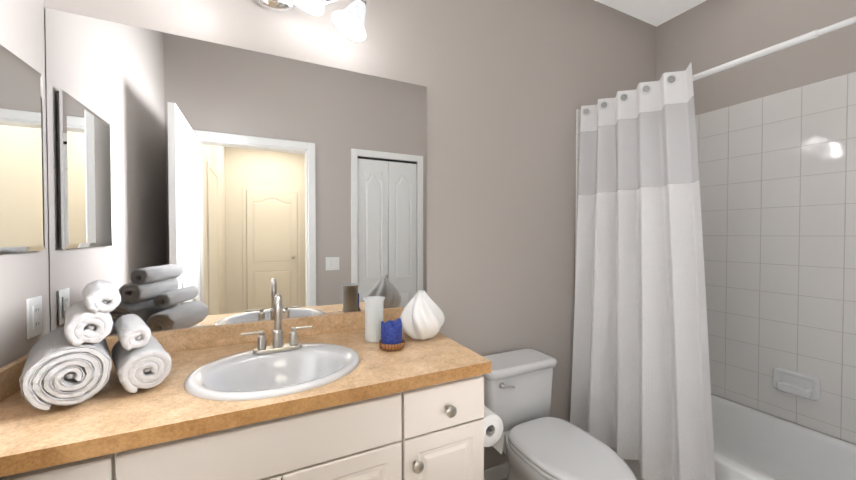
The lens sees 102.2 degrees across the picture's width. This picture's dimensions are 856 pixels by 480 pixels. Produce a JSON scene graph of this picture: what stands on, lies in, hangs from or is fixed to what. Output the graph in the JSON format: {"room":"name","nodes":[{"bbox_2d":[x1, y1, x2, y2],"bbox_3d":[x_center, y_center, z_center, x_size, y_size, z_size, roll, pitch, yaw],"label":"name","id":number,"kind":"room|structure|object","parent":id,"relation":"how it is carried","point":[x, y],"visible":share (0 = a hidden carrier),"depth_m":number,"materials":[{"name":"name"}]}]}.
{"room":"bathroom","nodes":[
{"label":"bathroom","id":0,"kind":"room"},
{"bbox_2d":[0,0,49,367],"bbox_3d":[-0.922,-0.071,0.380,0.120,2.790,1.520,0,1,-26],"label":"wall","id":1,"kind":"structure","parent":0,"point":[24,276],"depth_m":0.98,"materials":[{"name":"grey paint"}]},
{"bbox_2d":[0,44,44,253],"bbox_3d":[-1.073,-0.229,0.851,0.021,0.526,0.404,0,1,-26],"label":"mirrored medicine cabinet","id":2,"kind":"object","parent":1,"relation":"attached to","point":[22,227],"visible":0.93,"depth_m":0.93,"materials":[{"name":"silver glass"}]},
{"bbox_2d":[26,296,42,338],"bbox_3d":[-1.155,0.226,1.016,0.009,0.115,0.070,0,1,-26],"label":"outlet","id":3,"kind":"object","parent":1,"relation":"attached to","point":[34,326],"visible":1,"depth_m":1.00,"materials":[{"name":"white plastic"}]},
{"bbox_2d":[44,0,655,469],"bbox_3d":[0.177,-0.094,1.823,3.357,2.790,0.120,0,1,-26],"label":"wall","id":4,"kind":"structure","parent":0,"point":[512,86],"depth_m":1.83,"materials":[{"name":"grey paint"}]},
{"bbox_2d":[45,8,426,333],"bbox_3d":[-0.601,-0.206,1.373,1.318,1.044,0.005,0,1,-26],"label":"mirror","id":5,"kind":"object","parent":4,"relation":"attached to","point":[193,182],"visible":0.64,"depth_m":1.29,"materials":[{"name":"silver glass"}]},
{"bbox_2d":[254,0,335,16],"label":"vanity light fixture","id":6,"kind":"object","parent":4,"relation":"attached to","point":[315,8],"depth_m":1.35,"materials":[{"name":"white glass"}]},
{"bbox_2d":[331,0,367,42],"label":"shade","id":7,"kind":"object","parent":4,"relation":"attached to","point":[348,21],"depth_m":1.38,"materials":[{"name":"white glass"}]},
{"bbox_2d":[484,462,508,479],"bbox_3d":[0.424,1.261,1.890,1.053,0.078,0.014,0,1,-26],"label":"baseboard","id":8,"kind":"structure","parent":4,"relation":"attached to","point":[499,472],"depth_m":1.85,"materials":[{"name":"white"}]},
{"bbox_2d":[575,109,580,278],"bbox_3d":[1.249,0.248,2.275,0.775,2.090,0.012,0,1,-26],"label":"wall tile","id":9,"kind":"structure","parent":4,"relation":"attached to","point":[578,118],"depth_m":2.09,"materials":[{"name":"white tile"}]},
{"bbox_2d":[595,0,705,26],"bbox_3d":[0.535,-1.502,1.062,3.357,0.050,1.760,0,1,-26],"label":"ceiling","id":10,"kind":"structure","parent":0,"point":[656,13],"depth_m":2.22,"materials":[{"name":"white paint"}]},
{"bbox_2d":[656,0,855,444],"bbox_3d":[1.991,-0.094,1.791,0.120,2.790,1.520,0,1,-26],"label":"wall","id":11,"kind":"structure","parent":0,"point":[706,35],"depth_m":1.95,"materials":[{"name":"grey paint"}]},
{"bbox_2d":[695,72,855,443],"bbox_3d":[1.932,0.084,1.765,0.012,1.744,1.520,0,1,-26],"label":"wall tile","id":12,"kind":"structure","parent":11,"relation":"attached to","point":[777,177],"depth_m":1.83,"materials":[{"name":"white tile"}]},
{"bbox_2d":[773,367,820,400],"bbox_3d":[1.890,0.746,1.783,0.056,0.120,0.176,0,1,-26],"label":"soap dish","id":13,"kind":"object","parent":12,"relation":"attached to","point":[805,386],"visible":1,"depth_m":1.77,"materials":[{"name":"white ceramic"}]},
{"bbox_3d":[0.535,1.337,1.108,3.357,0.050,1.760,0,1,-26],"label":"floor","id":14,"kind":"structure","parent":0,"visible":0},
{"bbox_2d":[0,375,483,479],"bbox_3d":[-0.503,0.874,1.127,1.268,0.876,0.561,0,1,-26],"label":"base cabinet","id":15,"kind":"object","parent":14,"relation":"on","point":[434,432],"visible":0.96,"depth_m":0.92,"materials":[{"name":"beige wood"}]},
{"bbox_2d":[0,307,490,476],"bbox_3d":[-0.494,0.378,1.112,1.278,0.112,0.583,0,1,-26],"label":"countertop","id":16,"kind":"structure","parent":15,"relation":"on","point":[112,415],"depth_m":0.89,"materials":[{"name":"laminate"}]},
{"bbox_2d":[19,327,111,410],"bbox_3d":[-0.929,0.317,0.893,0.273,0.144,0.152,1,1,44],"label":"towel","id":17,"kind":"object","parent":16,"relation":"on","point":[59,369],"visible":0.94,"depth_m":0.81,"materials":[{"name":"grey fabric"}]},
{"bbox_2d":[64,300,112,346],"bbox_3d":[-0.896,0.211,0.910,0.253,0.080,0.086,1,1,44],"label":"towel","id":18,"kind":"object","parent":17,"relation":"on","point":[82,324],"visible":0.83,"depth_m":0.83,"materials":[{"name":"grey fabric"}]},
{"bbox_2d":[82,280,120,312],"bbox_3d":[-0.872,0.148,0.920,0.242,0.063,0.068,1,1,44],"label":"towel","id":19,"kind":"object","parent":18,"relation":"on","point":[102,296],"visible":1,"depth_m":0.84,"materials":[{"name":"grey fabric"}]},
{"bbox_2d":[111,336,171,392],"bbox_3d":[-0.819,0.337,0.982,0.262,0.103,0.111,1,1,44],"label":"towel","id":20,"kind":"object","parent":16,"relation":"on","point":[148,365],"visible":0.83,"depth_m":0.90,"materials":[{"name":"grey fabric"}]},
{"bbox_2d":[114,314,151,349],"bbox_3d":[-0.816,0.249,0.951,0.222,0.060,0.063,1,1,44],"label":"towel","id":21,"kind":"object","parent":20,"relation":"on","point":[132,330],"visible":1,"depth_m":0.89,"materials":[{"name":"grey fabric"}]},
{"bbox_2d":[106,305,405,336],"bbox_3d":[-0.599,0.314,1.378,1.318,0.008,0.002,0,1,-26],"label":"channel","id":22,"kind":"object","parent":16,"relation":"on","point":[187,327],"depth_m":1.34,"materials":[{"name":"silver metal"}]},
{"bbox_2d":[184,343,359,400],"bbox_3d":[-0.460,0.462,1.074,0.490,0.158,0.410,0,1,-26],"label":"sink","id":23,"kind":"object","parent":16,"relation":"in","point":[245,375],"visible":0.65,"depth_m":1.11,"materials":[{"name":"white ceramic"}]},
{"bbox_2d":[241,294,311,354],"bbox_3d":[-0.506,0.283,1.168,0.226,0.202,0.120,0,1,-26],"label":"faucet","id":24,"kind":"object","parent":16,"relation":"on","point":[278,345],"visible":1,"depth_m":1.18,"materials":[{"name":"silver metal"}]},
{"bbox_2d":[363,296,384,342],"bbox_3d":[-0.210,0.309,1.347,0.085,0.167,0.085,0,1,-26],"label":"cup","id":25,"kind":"object","parent":16,"relation":"on","point":[374,305],"visible":0.92,"depth_m":1.32,"materials":[{"name":"white ceramic"}]},
{"bbox_2d":[379,339,404,350],"bbox_3d":[-0.132,0.381,1.261,0.094,0.026,0.094,0,1,-26],"label":"dish","id":26,"kind":"object","parent":16,"relation":"on","point":[391,347],"visible":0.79,"depth_m":1.22,"materials":[{"name":"brown wicker"}]},
{"bbox_2d":[381,318,401,343],"bbox_3d":[-0.131,0.337,1.259,0.077,0.092,0.077,0,1,-26],"label":"candle","id":27,"kind":"object","parent":26,"relation":"on","point":[391,332],"visible":0.81,"depth_m":1.23,"materials":[{"name":"blue wax"}]},
{"bbox_2d":[400,290,444,339],"bbox_3d":[-0.029,0.298,1.393,0.184,0.188,0.184,0,1,-26],"label":"vase","id":28,"kind":"object","parent":16,"relation":"on","point":[422,317],"visible":0.96,"depth_m":1.34,"materials":[{"name":"white ceramic"}]},
{"bbox_2d":[483,405,503,453],"bbox_3d":[0.195,0.701,1.281,0.124,0.157,0.135,0,1,-26],"label":"toilet paper roll","id":29,"kind":"object","parent":15,"relation":"attached to","point":[493,431],"visible":0.38,"depth_m":1.24,"materials":[{"name":"white paper"}]},
{"bbox_2d":[482,348,636,479],"bbox_3d":[0.545,0.955,1.508,0.434,0.703,0.758,0,1,-26],"label":"toilet","id":30,"kind":"object","parent":14,"relation":"on","point":[539,443],"visible":0.88,"depth_m":1.56,"materials":[{"name":"white ceramic"}]},
{"bbox_2d":[583,394,855,479],"bbox_3d":[1.609,1.132,1.625,0.725,0.345,1.516,0,1,-26],"label":"bathtub","id":31,"kind":"object","parent":14,"relation":"on","point":[751,443],"visible":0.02,"depth_m":1.79,"materials":[{"name":"white ceramic"}]},
{"bbox_3d":[1.906,0.270,0.918,0.775,2.090,0.012,0,1,-26],"label":"wall tile","id":32,"kind":"structure","parent":0,"visible":0},
{"bbox_2d":[692,16,855,80],"bbox_3d":[1.321,-0.755,1.455,0.048,0.048,1.495,0,1,-26],"label":"curtain rod","id":33,"kind":"object","parent":32,"relation":"attached to","point":[816,33],"visible":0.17,"depth_m":1.35,"materials":[{"name":"white metal"}]},
{"bbox_2d":[570,63,715,479],"bbox_3d":[1.066,0.175,1.737,0.166,1.945,0.758,0,1,-26],"label":"shower curtain","id":34,"kind":"object","parent":33,"relation":"hanging from","point":[641,389],"visible":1,"depth_m":1.72,"materials":[{"name":"white fabric"}]}
]}

